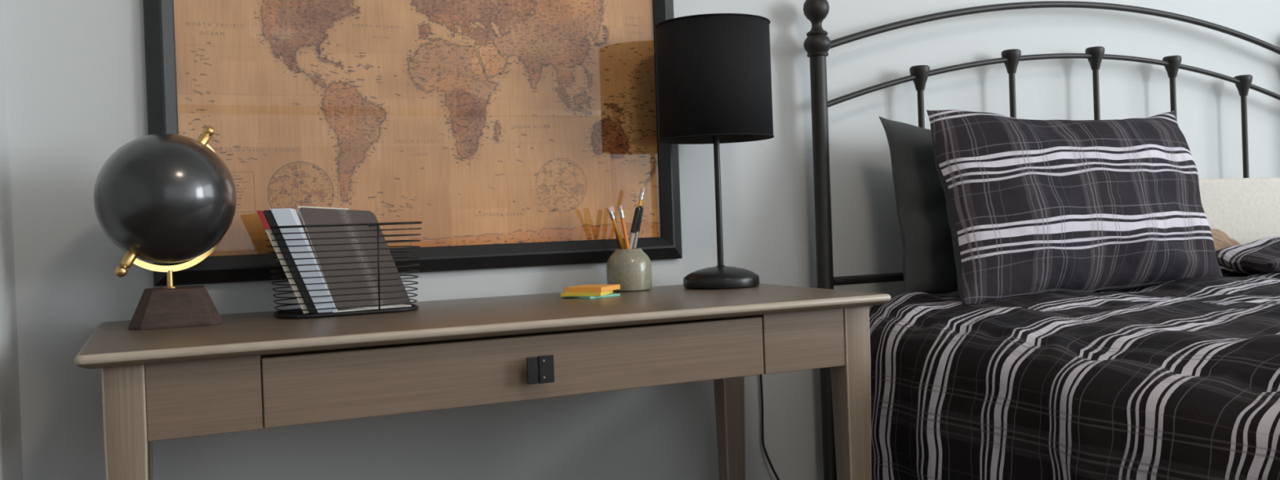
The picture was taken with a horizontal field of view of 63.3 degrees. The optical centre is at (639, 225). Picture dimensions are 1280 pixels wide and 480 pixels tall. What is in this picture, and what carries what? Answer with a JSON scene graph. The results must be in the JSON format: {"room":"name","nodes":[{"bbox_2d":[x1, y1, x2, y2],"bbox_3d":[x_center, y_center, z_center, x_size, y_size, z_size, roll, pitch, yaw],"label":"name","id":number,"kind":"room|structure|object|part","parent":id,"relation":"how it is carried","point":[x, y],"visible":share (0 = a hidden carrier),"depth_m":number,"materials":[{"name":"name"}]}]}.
{"room":"bedroom","nodes":[
{"label":"bedroom","id":0,"kind":"room"},
{"bbox_2d":[0,0,22,479],"bbox_3d":[-1.857,-0.320,1.234,1.881,2.550,0.320,-2,0,-25],"label":"wall","id":1,"kind":"structure","parent":0,"point":[11,445],"depth_m":1.61,"materials":[{"name":"grey paint"}]},
{"bbox_2d":[4,0,1279,479],"bbox_3d":[1.027,-0.429,2.676,4.569,2.550,0.100,-2,0,-25],"label":"wall","id":2,"kind":"structure","parent":0,"point":[77,72],"depth_m":2.19,"materials":[{"name":"grey paint"}]},
{"bbox_2d":[142,0,682,286],"bbox_3d":[-0.378,-0.262,1.960,1.002,0.696,0.030,-2,0,-25],"label":"framed map","id":3,"kind":"object","parent":2,"relation":"attached to","point":[511,130],"visible":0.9,"depth_m":1.96,"materials":[{"name":"beige paper"}]},
{"bbox_3d":[-0.811,-0.246,1.761,0.047,0.696,0.030,-2,0,-25],"label":"frame rail","id":4,"kind":"part","parent":3,"relation":"part of","materials":[{"name":"black paint"}]},
{"bbox_3d":[-0.367,0.062,1.962,1.002,0.047,0.030,-2,0,-25],"label":"frame rail","id":5,"kind":"part","parent":3,"relation":"part of","materials":[{"name":"black paint"}]},
{"bbox_3d":[0.056,-0.279,2.158,0.047,0.696,0.030,-2,0,-25],"label":"frame rail","id":6,"kind":"part","parent":3,"relation":"part of","materials":[{"name":"black paint"}]},
{"bbox_3d":[1.144,0.908,0.271,6.450,0.100,4.550,-2,0,-25],"label":"floor","id":7,"kind":"structure","parent":0,"visible":0},
{"bbox_2d":[74,283,891,479],"bbox_3d":[-0.221,0.516,1.726,1.206,0.760,0.526,-2,0,-25],"label":"console table","id":8,"kind":"object","parent":7,"relation":"on","point":[171,383],"visible":0.95,"depth_m":1.50,"materials":[{"name":"beige wood"}]},
{"bbox_3d":[-0.635,0.542,1.305,0.048,0.741,0.050,-2,0,-25],"label":"leg","id":9,"kind":"part","parent":8,"relation":"part of","materials":[{"name":"beige wood"}]},
{"bbox_3d":[-0.806,0.546,1.678,0.048,0.741,0.050,-2,0,-25],"label":"leg","id":10,"kind":"part","parent":8,"relation":"part of","materials":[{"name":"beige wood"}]},
{"bbox_2d":[93,125,236,329],"bbox_3d":[-0.730,-0.003,1.605,0.201,0.312,0.201,-2,0,-25],"label":"desk globe","id":11,"kind":"object","parent":8,"relation":"on","point":[162,197],"visible":1,"depth_m":1.54,"materials":[{"name":"black wood"}]},
{"bbox_3d":[-0.765,0.056,1.548,0.018,0.040,0.034,-2,0,36],"label":"pivot knob","id":12,"kind":"part","parent":11,"relation":"part of","materials":[{"name":"gold metal"}]},
{"bbox_3d":[-0.727,0.083,1.605,0.019,0.028,0.019,-2,0,-25],"label":"stem","id":13,"kind":"part","parent":11,"relation":"part of","materials":[{"name":"gold metal"}]},
{"bbox_3d":[-0.716,-0.030,1.626,0.003,0.202,0.174,-2,0,34],"label":"meridian arm","id":14,"kind":"part","parent":11,"relation":"part of","materials":[{"name":"gold metal"}]},
{"bbox_3d":[-0.696,-0.140,1.660,0.018,0.040,0.034,-2,0,31],"label":"pivot knob","id":15,"kind":"part","parent":11,"relation":"part of","materials":[{"name":"gold metal"}]},
{"bbox_3d":[-0.557,0.218,1.329,0.136,0.098,0.018,-2,0,-25],"label":"panel","id":16,"kind":"part","parent":8,"relation":"part of","materials":[{"name":"beige wood"}]},
{"bbox_2d":[263,221,422,318],"bbox_3d":[-0.493,0.071,1.738,0.250,0.147,0.168,-2,0,-25],"label":"wire basket","id":17,"kind":"object","parent":8,"relation":"on","point":[294,313],"visible":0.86,"depth_m":1.67,"materials":[{"name":"black metal"}]},
{"bbox_2d":[256,210,310,313],"bbox_3d":[-0.585,0.058,1.723,0.074,0.166,0.153,-2,0,-14],"label":"magazine","id":18,"kind":"object","parent":17,"relation":"in","point":[261,214],"visible":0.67,"depth_m":1.65,"materials":[{"name":"beige paper"}]},
{"bbox_2d":[263,209,317,313],"bbox_3d":[-0.574,0.058,1.725,0.076,0.166,0.151,-2,0,-14],"label":"notebook","id":19,"kind":"object","parent":17,"relation":"in","point":[268,214],"visible":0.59,"depth_m":1.65,"materials":[{"name":"black paper"}]},
{"bbox_2d":[270,208,337,312],"bbox_3d":[-0.554,0.056,1.730,0.096,0.168,0.154,-2,0,-14],"label":"binder","id":20,"kind":"object","parent":17,"relation":"in","point":[282,216],"visible":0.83,"depth_m":1.66,"materials":[{"name":"beige pale blue-grey paper"}]},
{"bbox_2d":[297,205,411,309],"bbox_3d":[-0.486,0.053,1.770,0.108,0.179,0.164,-2,0,37],"label":"book","id":21,"kind":"object","parent":17,"relation":"in","point":[309,215],"visible":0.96,"depth_m":1.76,"materials":[{"name":"grey paper"}]},
{"bbox_2d":[331,304,411,312],"bbox_3d":[-0.449,0.136,1.719,0.132,0.002,0.044,-2,0,-34],"label":"paper sheet","id":22,"kind":"object","parent":17,"relation":"in","point":[394,305],"visible":0.79,"depth_m":1.71,"materials":[{"name":"white paper"}]},
{"bbox_3d":[-0.320,0.206,1.903,1.045,0.098,0.018,-2,0,-25],"label":"panel","id":23,"kind":"part","parent":8,"relation":"part of","materials":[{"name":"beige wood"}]},
{"bbox_3d":[-0.227,0.207,1.683,0.756,0.092,0.391,-2,0,-25],"label":"drawer","id":24,"kind":"part","parent":8,"relation":"part of","materials":[{"name":"beige wood"}]},
{"bbox_3d":[-0.146,0.206,1.494,0.040,0.040,0.023,-2,0,-25],"label":"knob","id":25,"kind":"part","parent":8,"relation":"part of","materials":[{"name":"black metal"}]},
{"bbox_2d":[561,293,620,298],"bbox_3d":[-0.090,0.128,1.903,0.076,0.004,0.076,-2,1,43],"label":"sticky note pad","id":26,"kind":"object","parent":8,"relation":"on","point":[611,294],"visible":0.61,"depth_m":1.88,"materials":[{"name":"teal paper"}]},
{"bbox_2d":[560,290,613,296],"bbox_3d":[-0.097,0.123,1.902,0.076,0.006,0.076,-2,0,15],"label":"sticky note pad","id":27,"kind":"object","parent":26,"relation":"on","point":[564,294],"visible":0.78,"depth_m":1.87,"materials":[{"name":"yellow paper"}]},
{"bbox_2d":[564,284,620,292],"bbox_3d":[-0.088,0.115,1.915,0.076,0.008,0.076,-2,0,25],"label":"sticky note pad","id":28,"kind":"object","parent":27,"relation":"on","point":[597,287],"visible":1,"depth_m":1.89,"materials":[{"name":"orange paper"}]},
{"bbox_2d":[606,248,652,291],"bbox_3d":[-0.021,0.085,2.036,0.089,0.081,0.089,-2,0,-25],"label":"pot","id":29,"kind":"object","parent":8,"relation":"on","point":[631,268],"visible":0.95,"depth_m":2.00,"materials":[{"name":"grey ceramic"}]},
{"bbox_2d":[609,206,622,248],"bbox_3d":[-0.040,0.040,2.051,0.009,0.157,0.046,-2,1,43],"label":"pencil","id":30,"kind":"object","parent":29,"relation":"in","point":[611,207],"visible":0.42,"depth_m":2.04,"materials":[{"name":"red paint"}]},
{"bbox_2d":[607,207,626,248],"bbox_3d":[-0.033,0.040,2.029,0.065,0.155,0.009,-2,0,-35],"label":"pencil","id":31,"kind":"object","parent":29,"relation":"in","point":[609,209],"visible":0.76,"depth_m":2.02,"materials":[{"name":"yellow paint"}]},
{"bbox_2d":[617,205,630,248],"bbox_3d":[-0.025,0.039,2.018,0.031,0.158,0.009,-2,0,-19],"label":"pencil","id":32,"kind":"object","parent":29,"relation":"in","point":[620,207],"visible":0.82,"depth_m":2.01,"materials":[{"name":"orange paint"}]},
{"bbox_2d":[628,207,640,248],"bbox_3d":[-0.018,0.041,2.022,0.045,0.154,0.014,-2,0,-5],"label":"pen","id":33,"kind":"object","parent":29,"relation":"in","point":[637,210],"visible":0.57,"depth_m":2.02,"materials":[{"name":"black plastic"}]},
{"bbox_2d":[631,205,643,248],"bbox_3d":[-0.009,0.039,2.039,0.037,0.156,0.013,-2,0,3],"label":"pen","id":34,"kind":"object","parent":29,"relation":"in","point":[636,237],"visible":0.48,"depth_m":2.04,"materials":[{"name":"silver metal"}]},
{"bbox_2d":[637,187,644,207],"bbox_3d":[-0.013,0.021,2.067,0.058,0.192,0.009,-2,0,-29],"label":"pencil","id":35,"kind":"object","parent":29,"relation":"in","point":[642,190],"visible":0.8,"depth_m":2.07,"materials":[{"name":"yellow paint"}]},
{"bbox_2d":[654,13,779,479],"bbox_3d":[0.191,0.244,2.120,0.226,1.282,0.387,-2,0,19],"label":"table lamp","id":36,"kind":"object","parent":8,"relation":"on","point":[714,72],"visible":0.95,"depth_m":1.95,"materials":[{"name":"black fabric"}]},
{"bbox_3d":[0.142,-0.394,2.040,0.226,0.003,0.226,-2,0,-25],"label":"shade trim","id":37,"kind":"part","parent":36,"relation":"part of","materials":[{"name":"black fabric"}]},
{"bbox_3d":[0.146,-0.282,2.041,0.223,0.226,0.223,-2,0,-25],"label":"lamp shade","id":38,"kind":"part","parent":36,"relation":"part of","materials":[{"name":"black fabric"}]},
{"bbox_3d":[0.150,-0.171,2.042,0.226,0.003,0.226,-2,0,-25],"label":"shade trim","id":39,"kind":"part","parent":36,"relation":"part of","materials":[{"name":"black fabric"}]},
{"bbox_3d":[0.263,0.495,2.209,0.215,0.773,0.100,-2,1,-44],"label":"cord","id":40,"kind":"part","parent":36,"relation":"part of","materials":[{"name":"black rubber"}]},
{"bbox_3d":[0.189,0.508,2.134,0.052,0.741,0.050,-2,0,-25],"label":"leg","id":41,"kind":"part","parent":8,"relation":"part of","materials":[{"name":"beige wood"}]},
{"bbox_3d":[0.273,0.185,1.950,0.018,0.098,0.360,-2,0,-25],"label":"panel","id":42,"kind":"part","parent":8,"relation":"part of","materials":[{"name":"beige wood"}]},
{"bbox_3d":[0.267,0.187,1.707,0.156,0.098,0.018,-2,0,-25],"label":"panel","id":43,"kind":"part","parent":8,"relation":"part of","materials":[{"name":"beige wood"}]},
{"bbox_3d":[0.366,0.504,1.764,0.050,0.741,0.050,-2,0,-25],"label":"leg","id":44,"kind":"part","parent":8,"relation":"part of","materials":[{"name":"beige wood"}]},
{"bbox_2d":[803,0,1279,479],"bbox_3d":[1.585,0.130,1.703,1.730,1.405,2.075,-2,0,-25],"label":"bed","id":45,"kind":"object","parent":7,"relation":"on","point":[817,44],"visible":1,"depth_m":2.34,"materials":[{"name":"black metal"}]},
{"bbox_3d":[0.410,0.250,2.272,0.038,1.240,0.038,-2,0,-25],"label":"post","id":46,"kind":"part","parent":45,"relation":"part of","materials":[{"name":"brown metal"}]},
{"bbox_3d":[1.164,0.094,2.619,1.636,0.020,0.019,-2,0,-25],"label":"rail","id":47,"kind":"part","parent":45,"relation":"part of","materials":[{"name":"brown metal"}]},
{"bbox_3d":[1.603,0.343,1.682,1.580,0.318,2.005,-2,0,-25],"label":"mattress","id":48,"kind":"object","parent":45,"relation":"on","visible":0},
{"bbox_2d":[869,268,1279,479],"bbox_3d":[1.602,0.367,1.627,1.892,0.539,1.954,-2,0,-25],"label":"comforter","id":49,"kind":"object","parent":48,"relation":"on","point":[1175,380],"visible":0.79,"depth_m":1.65,"materials":[{"name":"fabric"}]},
{"bbox_2d":[878,115,958,293],"bbox_3d":[0.845,-0.056,2.361,0.690,0.388,0.159,-2,0,-25],"label":"pillow","id":50,"kind":"object","parent":49,"relation":"on","point":[929,266],"visible":0.19,"depth_m":2.22,"materials":[{"name":"fabric"}]},
{"bbox_2d":[926,109,1222,304],"bbox_3d":[0.948,-0.058,2.231,0.834,0.408,0.239,-2,0,-25],"label":"plaid pillow","id":51,"kind":"object","parent":49,"relation":"on","point":[1033,206],"visible":0.98,"depth_m":2.13,"materials":[{"name":"fabric"}]},
{"bbox_2d":[1209,227,1240,250],"bbox_3d":[1.343,0.018,2.562,0.501,0.176,0.107,-2,0,-25],"label":"cushion","id":52,"kind":"object","parent":49,"relation":"on","point":[1221,240],"visible":0.13,"depth_m":2.58,"materials":[{"name":"beige fabric"}]},
{"bbox_2d":[1215,235,1279,275],"bbox_3d":[1.670,0.069,2.557,0.675,0.107,0.243,-2,0,-25],"label":"plaid pillow","id":53,"kind":"object","parent":49,"relation":"on","point":[1262,255],"visible":0.82,"depth_m":2.42,"materials":[{"name":"fabric"}]},
{"bbox_2d":[1198,177,1279,270],"bbox_3d":[1.583,-0.006,2.758,0.660,0.240,0.050,-2,0,-25],"label":"cushion","id":54,"kind":"object","parent":48,"relation":"on","point":[1247,210],"visible":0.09,"depth_m":2.73,"materials":[{"name":"fabric"}]}
]}

